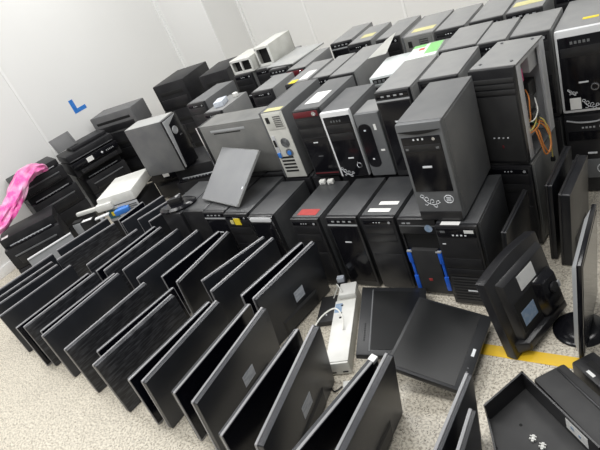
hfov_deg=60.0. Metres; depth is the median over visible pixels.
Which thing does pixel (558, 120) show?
computer tower
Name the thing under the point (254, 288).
monitor
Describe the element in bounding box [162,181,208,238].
computer tower
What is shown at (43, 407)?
floor
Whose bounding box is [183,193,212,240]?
computer tower
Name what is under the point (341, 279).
plug
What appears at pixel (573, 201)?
monitor
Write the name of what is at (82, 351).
monitor
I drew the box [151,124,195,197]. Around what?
printer
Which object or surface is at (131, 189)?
printer
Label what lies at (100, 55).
wall
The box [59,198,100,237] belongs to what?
printer
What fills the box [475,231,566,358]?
monitor
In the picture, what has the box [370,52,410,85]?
switch
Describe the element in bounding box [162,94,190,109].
paper tray
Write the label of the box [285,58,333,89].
computer tower
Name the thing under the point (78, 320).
monitor
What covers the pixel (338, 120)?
computer tower
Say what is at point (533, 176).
computer tower
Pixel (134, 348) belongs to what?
monitor
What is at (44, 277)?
monitor
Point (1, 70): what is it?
trim
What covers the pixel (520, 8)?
computer tower
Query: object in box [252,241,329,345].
monitor
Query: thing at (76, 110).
tape mark
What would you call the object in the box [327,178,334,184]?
plug
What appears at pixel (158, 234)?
monitor
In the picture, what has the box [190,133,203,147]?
printer
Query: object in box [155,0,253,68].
wall pillar
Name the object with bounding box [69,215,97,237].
paper tray
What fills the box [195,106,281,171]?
computer tower
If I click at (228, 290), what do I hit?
monitor
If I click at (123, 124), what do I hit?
paper tray
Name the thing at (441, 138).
computer tower
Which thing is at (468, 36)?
computer tower
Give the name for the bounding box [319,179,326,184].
plug
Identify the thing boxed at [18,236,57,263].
tray
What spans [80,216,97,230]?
power adapter
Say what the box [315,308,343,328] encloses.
cable
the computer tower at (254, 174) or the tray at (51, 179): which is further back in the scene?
the tray at (51, 179)
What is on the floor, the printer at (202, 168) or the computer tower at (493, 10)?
the printer at (202, 168)
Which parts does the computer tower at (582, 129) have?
brow trim, foot panel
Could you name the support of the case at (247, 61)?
on the computer tower at (248, 82)
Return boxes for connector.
[114,205,130,215]
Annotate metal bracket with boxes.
[95,212,108,220]
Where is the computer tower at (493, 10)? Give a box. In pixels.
[469,0,515,25]
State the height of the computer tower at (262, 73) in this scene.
0.385 m
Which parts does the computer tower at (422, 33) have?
rail, panel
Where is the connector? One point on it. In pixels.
(121, 211)
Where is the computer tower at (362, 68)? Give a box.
[329,43,389,85]
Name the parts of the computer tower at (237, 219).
panel, panel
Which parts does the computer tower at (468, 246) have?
panel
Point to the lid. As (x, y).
(298, 53)
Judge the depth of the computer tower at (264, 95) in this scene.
3.23 m
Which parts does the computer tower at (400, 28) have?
panel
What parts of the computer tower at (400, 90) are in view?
panel, panel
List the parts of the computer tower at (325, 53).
red trim, panel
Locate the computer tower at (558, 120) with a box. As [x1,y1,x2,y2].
[554,110,566,154]
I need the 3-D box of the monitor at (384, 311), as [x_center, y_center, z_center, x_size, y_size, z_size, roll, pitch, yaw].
[0.388,0.402,2.162,0.275,0.097,0.410,-13,30,19]
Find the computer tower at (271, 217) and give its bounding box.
[248,181,309,256]
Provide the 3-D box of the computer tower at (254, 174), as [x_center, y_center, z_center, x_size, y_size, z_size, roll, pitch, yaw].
[-0.142,-0.223,3.350,0.174,0.411,0.325,1,36,38]
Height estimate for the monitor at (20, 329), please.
0.319 m
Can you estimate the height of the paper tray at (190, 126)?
0.093 m
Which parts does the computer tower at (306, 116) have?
red trim, panel, panel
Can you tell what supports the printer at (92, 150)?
on the printer at (99, 178)
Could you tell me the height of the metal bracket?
0.320 m
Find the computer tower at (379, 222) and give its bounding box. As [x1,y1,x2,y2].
[360,176,417,287]
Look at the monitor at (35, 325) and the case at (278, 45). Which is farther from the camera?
the case at (278, 45)
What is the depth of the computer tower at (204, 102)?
3.66 m
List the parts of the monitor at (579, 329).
foot plate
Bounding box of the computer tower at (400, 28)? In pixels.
[376,15,421,56]
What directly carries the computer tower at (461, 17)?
on the computer tower
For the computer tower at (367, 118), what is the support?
on the computer tower at (397, 174)
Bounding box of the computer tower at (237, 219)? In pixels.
[223,176,284,249]
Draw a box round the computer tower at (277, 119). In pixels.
[258,78,320,176]
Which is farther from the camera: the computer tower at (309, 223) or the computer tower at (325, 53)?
the computer tower at (325, 53)
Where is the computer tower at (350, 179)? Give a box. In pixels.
[342,173,374,184]
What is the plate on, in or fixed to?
on the floor
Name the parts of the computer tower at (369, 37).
panel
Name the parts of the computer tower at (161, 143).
panel, panel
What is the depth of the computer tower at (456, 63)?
2.20 m
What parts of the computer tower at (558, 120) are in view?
panel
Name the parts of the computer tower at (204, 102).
panel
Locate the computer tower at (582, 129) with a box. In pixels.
[564,110,599,189]
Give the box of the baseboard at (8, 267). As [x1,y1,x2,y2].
[0,201,94,279]
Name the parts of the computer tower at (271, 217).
panel, panel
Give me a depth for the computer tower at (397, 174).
2.54 m
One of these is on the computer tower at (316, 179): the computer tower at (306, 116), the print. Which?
the computer tower at (306, 116)
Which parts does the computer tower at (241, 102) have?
panel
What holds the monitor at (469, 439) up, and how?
on the floor
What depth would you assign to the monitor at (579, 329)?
1.71 m
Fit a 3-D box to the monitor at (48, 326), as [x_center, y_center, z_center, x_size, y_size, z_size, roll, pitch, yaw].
[-1.153,0.536,2.898,0.059,0.319,0.481,7,41,44]
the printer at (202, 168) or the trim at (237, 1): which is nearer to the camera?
the printer at (202, 168)
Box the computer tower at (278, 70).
[269,55,306,76]
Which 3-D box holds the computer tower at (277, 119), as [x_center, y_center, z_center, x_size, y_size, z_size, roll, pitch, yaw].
[0.008,-0.537,2.909,0.155,0.403,0.408,1,36,38]
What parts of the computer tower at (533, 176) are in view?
panel, panel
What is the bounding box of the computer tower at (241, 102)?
[203,92,252,120]
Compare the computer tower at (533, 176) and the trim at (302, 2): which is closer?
the computer tower at (533, 176)
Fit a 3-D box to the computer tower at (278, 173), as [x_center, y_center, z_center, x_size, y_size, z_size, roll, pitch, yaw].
[0.008,-0.221,3.234,0.174,0.411,0.325,1,36,38]
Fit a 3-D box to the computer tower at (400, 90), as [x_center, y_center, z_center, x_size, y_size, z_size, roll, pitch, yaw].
[0.549,-0.504,2.423,0.169,0.425,0.374,1,36,38]
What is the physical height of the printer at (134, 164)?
0.279 m
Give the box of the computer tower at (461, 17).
[434,3,483,40]
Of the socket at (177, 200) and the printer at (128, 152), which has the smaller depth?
the socket at (177, 200)
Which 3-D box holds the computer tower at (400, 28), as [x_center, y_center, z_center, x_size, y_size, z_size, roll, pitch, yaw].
[0.687,-1.087,3.365,0.164,0.385,0.384,1,36,38]
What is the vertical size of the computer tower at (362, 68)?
0.385 m
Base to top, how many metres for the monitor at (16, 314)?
0.317 m
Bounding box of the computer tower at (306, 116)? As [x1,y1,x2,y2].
[292,75,355,175]
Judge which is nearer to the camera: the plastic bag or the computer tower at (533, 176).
the computer tower at (533, 176)
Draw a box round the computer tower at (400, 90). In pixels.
[374,55,437,174]
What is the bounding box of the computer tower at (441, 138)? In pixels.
[395,76,490,219]
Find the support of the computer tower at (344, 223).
on the floor
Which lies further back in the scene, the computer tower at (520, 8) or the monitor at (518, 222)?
the computer tower at (520, 8)
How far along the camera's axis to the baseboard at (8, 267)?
4.44 m
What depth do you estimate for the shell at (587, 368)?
1.68 m
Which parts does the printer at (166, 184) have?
control panel, scanner lid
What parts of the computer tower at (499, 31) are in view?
panel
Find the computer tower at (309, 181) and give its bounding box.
[286,169,316,194]
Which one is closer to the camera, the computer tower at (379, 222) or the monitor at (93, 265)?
the computer tower at (379, 222)
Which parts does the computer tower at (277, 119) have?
rail, port plate, panel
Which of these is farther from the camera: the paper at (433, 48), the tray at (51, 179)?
the tray at (51, 179)
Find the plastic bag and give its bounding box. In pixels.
[0,163,48,233]
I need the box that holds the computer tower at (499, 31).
[476,17,520,57]
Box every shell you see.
[483,371,599,449]
[534,365,599,445]
[572,352,599,395]
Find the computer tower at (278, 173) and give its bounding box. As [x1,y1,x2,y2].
[265,170,286,180]
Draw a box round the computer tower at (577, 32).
[554,0,599,112]
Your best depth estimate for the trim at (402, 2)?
4.81 m
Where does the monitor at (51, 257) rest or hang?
on the floor
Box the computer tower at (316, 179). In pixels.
[313,175,343,186]
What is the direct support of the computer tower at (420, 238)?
on the floor
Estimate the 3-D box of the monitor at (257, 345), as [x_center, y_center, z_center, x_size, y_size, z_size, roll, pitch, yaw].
[-0.229,0.609,2.075,0.082,0.318,0.489,-1,35,36]
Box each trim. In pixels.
[0,67,85,197]
[152,0,186,67]
[235,0,256,47]
[301,0,319,49]
[400,0,407,18]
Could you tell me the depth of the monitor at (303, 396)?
1.81 m
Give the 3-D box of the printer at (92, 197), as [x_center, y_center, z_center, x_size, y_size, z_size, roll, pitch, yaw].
[-1.773,-0.322,4.957,0.400,0.210,0.326,-39,32,-26]
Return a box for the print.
[414,40,443,53]
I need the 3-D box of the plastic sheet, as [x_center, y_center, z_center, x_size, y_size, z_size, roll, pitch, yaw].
[0.446,-0.983,2.851,0.120,0.065,0.170,1,36,38]
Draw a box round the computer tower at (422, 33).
[401,9,453,52]
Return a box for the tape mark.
[68,99,86,113]
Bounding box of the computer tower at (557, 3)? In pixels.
[554,0,575,12]
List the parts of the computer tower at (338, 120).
panel, panel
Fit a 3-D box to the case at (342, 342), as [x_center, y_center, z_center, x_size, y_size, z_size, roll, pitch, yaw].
[0.195,0.443,2.291,0.101,0.092,0.480,-13,30,20]
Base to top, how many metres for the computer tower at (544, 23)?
0.405 m
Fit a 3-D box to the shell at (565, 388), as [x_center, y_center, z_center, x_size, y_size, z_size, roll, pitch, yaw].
[0.876,0.591,1.529,0.117,0.089,0.420,-25,28,-4]
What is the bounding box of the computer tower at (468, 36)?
[439,21,493,55]
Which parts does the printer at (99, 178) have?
scanner lid, control panel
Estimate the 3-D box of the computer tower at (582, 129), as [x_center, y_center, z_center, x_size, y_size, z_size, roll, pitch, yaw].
[1.446,-0.439,2.530,0.199,0.412,0.408,1,36,38]
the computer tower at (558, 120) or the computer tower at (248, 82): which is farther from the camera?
the computer tower at (248, 82)
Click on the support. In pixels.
(64, 141)
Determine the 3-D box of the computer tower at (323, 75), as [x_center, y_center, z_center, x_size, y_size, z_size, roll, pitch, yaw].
[0.264,-0.785,3.163,0.129,0.385,0.364,1,36,38]
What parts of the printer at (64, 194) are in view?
scanner lid, control panel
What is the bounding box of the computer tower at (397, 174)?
[375,172,408,180]
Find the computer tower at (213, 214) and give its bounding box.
[202,177,259,252]
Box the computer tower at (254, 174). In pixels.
[251,171,268,177]
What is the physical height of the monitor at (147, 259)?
0.318 m
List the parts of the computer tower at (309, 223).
panel, panel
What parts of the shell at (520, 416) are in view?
floor plate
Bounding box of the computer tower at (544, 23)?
[509,7,562,116]
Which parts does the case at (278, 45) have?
frame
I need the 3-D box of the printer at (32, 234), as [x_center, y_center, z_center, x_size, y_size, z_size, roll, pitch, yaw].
[-2.024,0.089,3.981,0.420,0.241,0.334,-31,29,-13]
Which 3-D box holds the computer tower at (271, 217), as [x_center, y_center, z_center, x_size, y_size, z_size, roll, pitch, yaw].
[-0.053,0.025,2.856,0.169,0.412,0.345,1,36,38]
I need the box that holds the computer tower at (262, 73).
[255,45,301,84]
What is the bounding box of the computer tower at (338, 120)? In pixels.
[320,83,375,176]
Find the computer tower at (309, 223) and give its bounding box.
[290,181,350,283]
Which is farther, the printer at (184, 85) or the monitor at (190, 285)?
the printer at (184, 85)
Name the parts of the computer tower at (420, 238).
seam trim, door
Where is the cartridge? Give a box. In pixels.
[72,218,84,234]
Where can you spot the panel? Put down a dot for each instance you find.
(228, 182)
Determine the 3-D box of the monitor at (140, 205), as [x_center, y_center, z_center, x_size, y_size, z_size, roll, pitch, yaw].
[-1.166,0.023,3.790,0.059,0.319,0.232,6,40,43]
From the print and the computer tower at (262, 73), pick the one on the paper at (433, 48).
the print
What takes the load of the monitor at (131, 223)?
on the floor
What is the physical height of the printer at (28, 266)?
0.199 m
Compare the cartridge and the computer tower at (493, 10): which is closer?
the computer tower at (493, 10)
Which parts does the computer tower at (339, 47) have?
panel, panel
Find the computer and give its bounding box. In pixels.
[468,35,555,162]
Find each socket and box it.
[167,195,182,205]
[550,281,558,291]
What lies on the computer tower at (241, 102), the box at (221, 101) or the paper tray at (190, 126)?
the box at (221, 101)
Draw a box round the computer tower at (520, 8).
[506,0,554,19]
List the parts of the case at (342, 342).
panel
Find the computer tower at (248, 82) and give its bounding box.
[234,67,260,107]
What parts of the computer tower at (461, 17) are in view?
panel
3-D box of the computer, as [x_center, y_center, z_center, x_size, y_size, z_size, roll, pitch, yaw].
[0.920,-0.483,2.184,0.223,0.504,0.314,7,41,44]
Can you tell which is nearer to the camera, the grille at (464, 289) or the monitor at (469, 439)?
the monitor at (469, 439)
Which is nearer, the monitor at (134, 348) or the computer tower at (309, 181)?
the monitor at (134, 348)
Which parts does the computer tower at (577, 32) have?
panel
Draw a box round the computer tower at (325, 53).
[286,47,332,76]
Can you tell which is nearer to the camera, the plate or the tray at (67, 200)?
the plate
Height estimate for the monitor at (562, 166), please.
0.375 m
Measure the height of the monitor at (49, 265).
0.318 m
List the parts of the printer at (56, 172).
scanner lid, control panel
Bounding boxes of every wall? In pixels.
[0,0,183,267]
[239,0,487,58]
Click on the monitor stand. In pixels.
(177, 203)
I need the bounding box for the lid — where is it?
[267,42,323,68]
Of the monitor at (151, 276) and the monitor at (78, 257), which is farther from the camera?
the monitor at (78, 257)
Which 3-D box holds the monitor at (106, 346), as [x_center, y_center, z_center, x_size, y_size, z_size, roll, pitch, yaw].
[-0.723,0.562,2.529,0.048,0.320,0.454,9,42,46]
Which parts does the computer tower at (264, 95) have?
panel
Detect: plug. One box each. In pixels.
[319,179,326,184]
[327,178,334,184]
[336,275,347,286]
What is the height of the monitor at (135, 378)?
0.316 m
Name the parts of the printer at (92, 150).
scanner lid, control panel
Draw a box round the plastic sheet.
[368,33,394,58]
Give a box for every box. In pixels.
[213,96,227,107]
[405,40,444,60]
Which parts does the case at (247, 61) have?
frame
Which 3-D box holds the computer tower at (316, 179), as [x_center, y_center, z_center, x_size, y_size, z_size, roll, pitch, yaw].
[0.300,-0.198,2.975,0.174,0.411,0.370,1,36,38]
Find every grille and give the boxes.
[272,116,282,126]
[280,138,289,146]
[451,277,482,302]
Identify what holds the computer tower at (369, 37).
on the computer tower
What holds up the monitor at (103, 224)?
on the floor
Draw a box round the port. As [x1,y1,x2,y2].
[286,149,293,155]
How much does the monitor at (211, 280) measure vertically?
0.318 m
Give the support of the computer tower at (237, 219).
on the floor
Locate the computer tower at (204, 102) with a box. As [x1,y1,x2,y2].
[187,80,238,126]
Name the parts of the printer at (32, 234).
scanner lid, control panel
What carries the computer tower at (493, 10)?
on the computer tower
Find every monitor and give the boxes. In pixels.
[0,254,62,295]
[0,261,53,301]
[0,264,61,314]
[0,265,79,351]
[16,273,89,365]
[23,273,100,365]
[40,273,114,333]
[41,273,130,376]
[57,218,110,255]
[57,223,122,277]
[64,282,155,392]
[86,229,140,281]
[92,294,187,411]
[96,226,155,280]
[96,287,190,356]
[103,227,165,291]
[118,202,144,235]
[121,195,165,234]
[122,229,183,289]
[127,301,210,424]
[136,230,203,299]
[137,193,181,231]
[141,300,228,427]
[148,213,171,235]
[161,231,221,314]
[171,304,254,440]
[176,231,237,314]
[191,307,279,449]
[201,236,265,301]
[210,237,281,322]
[218,329,302,449]
[240,242,304,313]
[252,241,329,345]
[254,325,334,449]
[292,354,378,449]
[335,353,402,449]
[356,287,425,359]
[390,297,491,393]
[433,373,480,449]
[456,408,481,449]
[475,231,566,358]
[501,189,530,248]
[545,146,571,258]
[553,204,599,358]
[558,154,588,265]
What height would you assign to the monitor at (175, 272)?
0.318 m
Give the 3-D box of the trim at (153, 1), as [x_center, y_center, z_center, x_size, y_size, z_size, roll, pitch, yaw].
[-1.600,-2.468,5.555,0.025,3.000,0.025,1,36,38]
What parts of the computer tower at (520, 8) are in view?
panel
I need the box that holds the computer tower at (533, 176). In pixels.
[489,129,558,243]
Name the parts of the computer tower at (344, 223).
panel, panel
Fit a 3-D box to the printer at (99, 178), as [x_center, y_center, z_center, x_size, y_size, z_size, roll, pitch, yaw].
[-1.845,-0.492,4.855,0.400,0.210,0.334,-39,32,-26]
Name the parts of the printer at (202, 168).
scanner lid, control panel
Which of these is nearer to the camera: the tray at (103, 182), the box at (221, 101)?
the box at (221, 101)
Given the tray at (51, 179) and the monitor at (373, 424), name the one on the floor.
the monitor at (373, 424)
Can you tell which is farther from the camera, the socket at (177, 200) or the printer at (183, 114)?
the printer at (183, 114)
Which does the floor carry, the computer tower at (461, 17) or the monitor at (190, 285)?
the monitor at (190, 285)
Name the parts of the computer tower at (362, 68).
panel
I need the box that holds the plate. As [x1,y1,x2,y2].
[316,295,337,326]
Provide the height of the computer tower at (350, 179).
0.411 m
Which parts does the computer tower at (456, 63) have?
panel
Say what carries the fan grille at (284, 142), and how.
attached to the computer tower at (277, 119)
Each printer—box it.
[0,205,68,269]
[6,156,67,200]
[19,230,74,273]
[24,175,84,213]
[56,130,121,177]
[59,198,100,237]
[76,154,130,194]
[76,169,160,237]
[85,188,106,212]
[90,98,151,133]
[111,116,151,159]
[125,156,151,181]
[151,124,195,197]
[153,61,208,111]
[165,106,196,133]
[175,146,213,195]
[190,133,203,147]
[199,56,239,91]
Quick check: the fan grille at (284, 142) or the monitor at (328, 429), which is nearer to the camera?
the monitor at (328, 429)
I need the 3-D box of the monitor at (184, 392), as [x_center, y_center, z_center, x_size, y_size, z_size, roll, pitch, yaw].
[-0.311,0.602,2.155,0.081,0.317,0.485,2,37,39]
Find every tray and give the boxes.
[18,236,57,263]
[27,233,73,265]
[28,173,60,194]
[52,193,77,211]
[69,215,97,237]
[80,150,117,173]
[96,168,125,188]
[99,119,134,132]
[119,146,136,158]
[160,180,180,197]
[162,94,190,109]
[184,122,196,132]
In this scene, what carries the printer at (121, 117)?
on the printer at (128, 152)
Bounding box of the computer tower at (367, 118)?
[354,99,396,174]
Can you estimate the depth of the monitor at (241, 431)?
1.81 m
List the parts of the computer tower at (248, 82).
panel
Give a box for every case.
[229,48,259,74]
[253,30,294,66]
[327,281,360,374]
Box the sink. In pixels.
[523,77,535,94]
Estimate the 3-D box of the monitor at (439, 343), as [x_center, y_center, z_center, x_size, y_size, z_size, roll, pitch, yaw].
[0.527,0.442,1.956,0.285,0.103,0.376,0,36,37]
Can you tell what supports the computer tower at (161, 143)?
on the printer at (202, 168)
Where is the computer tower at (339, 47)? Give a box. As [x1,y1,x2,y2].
[330,22,372,58]
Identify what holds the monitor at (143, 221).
on the floor
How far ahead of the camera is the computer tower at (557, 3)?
2.49 m
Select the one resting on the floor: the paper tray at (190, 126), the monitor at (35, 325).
the monitor at (35, 325)
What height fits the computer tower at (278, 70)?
0.385 m
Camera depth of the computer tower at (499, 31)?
2.35 m
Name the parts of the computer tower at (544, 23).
panel, panel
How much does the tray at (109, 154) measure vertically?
0.037 m
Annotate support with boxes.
[49,131,76,153]
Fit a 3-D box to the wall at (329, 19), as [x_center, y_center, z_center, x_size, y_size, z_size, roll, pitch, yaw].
[1.732,-2.777,3.586,7.700,3.000,0.120,1,36,38]
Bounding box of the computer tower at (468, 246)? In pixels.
[434,174,508,304]
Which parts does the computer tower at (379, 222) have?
panel, panel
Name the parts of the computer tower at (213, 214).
panel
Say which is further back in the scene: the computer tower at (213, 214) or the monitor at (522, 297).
the computer tower at (213, 214)
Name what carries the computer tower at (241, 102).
on the computer tower
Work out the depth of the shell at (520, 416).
1.61 m
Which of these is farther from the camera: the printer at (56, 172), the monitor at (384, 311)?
the printer at (56, 172)
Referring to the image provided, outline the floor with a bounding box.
[0,181,599,449]
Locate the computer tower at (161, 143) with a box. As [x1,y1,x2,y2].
[125,112,197,176]
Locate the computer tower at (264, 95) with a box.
[251,72,294,107]
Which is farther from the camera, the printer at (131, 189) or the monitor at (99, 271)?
the printer at (131, 189)
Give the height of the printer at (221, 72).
0.240 m
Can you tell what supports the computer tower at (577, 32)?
on the computer tower at (582, 129)
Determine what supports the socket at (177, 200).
attached to the monitor stand
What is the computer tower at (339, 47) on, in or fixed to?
on the computer tower
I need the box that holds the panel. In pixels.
[202,147,260,206]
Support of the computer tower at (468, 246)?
on the floor
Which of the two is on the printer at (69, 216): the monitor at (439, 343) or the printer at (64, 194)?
the printer at (64, 194)
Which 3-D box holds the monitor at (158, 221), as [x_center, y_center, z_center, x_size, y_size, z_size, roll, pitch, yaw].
[-0.821,0.012,3.547,0.329,0.319,0.053,-37,31,-23]
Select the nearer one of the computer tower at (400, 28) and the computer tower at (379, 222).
the computer tower at (379, 222)
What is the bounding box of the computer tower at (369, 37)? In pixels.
[347,22,391,52]
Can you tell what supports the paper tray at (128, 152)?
on the printer at (128, 152)
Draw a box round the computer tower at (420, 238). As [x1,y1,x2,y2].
[397,194,452,293]
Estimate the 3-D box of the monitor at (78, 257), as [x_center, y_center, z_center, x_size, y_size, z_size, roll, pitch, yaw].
[-1.401,0.232,3.603,0.440,0.318,0.068,-38,31,-25]
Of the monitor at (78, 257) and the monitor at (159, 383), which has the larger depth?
the monitor at (78, 257)
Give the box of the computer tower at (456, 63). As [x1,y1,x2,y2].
[418,46,480,92]
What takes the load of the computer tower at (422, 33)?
on the computer tower
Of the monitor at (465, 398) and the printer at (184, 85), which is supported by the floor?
the monitor at (465, 398)
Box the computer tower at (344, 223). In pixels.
[325,177,385,285]
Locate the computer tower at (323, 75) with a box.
[311,53,355,85]
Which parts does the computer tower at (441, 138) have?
panel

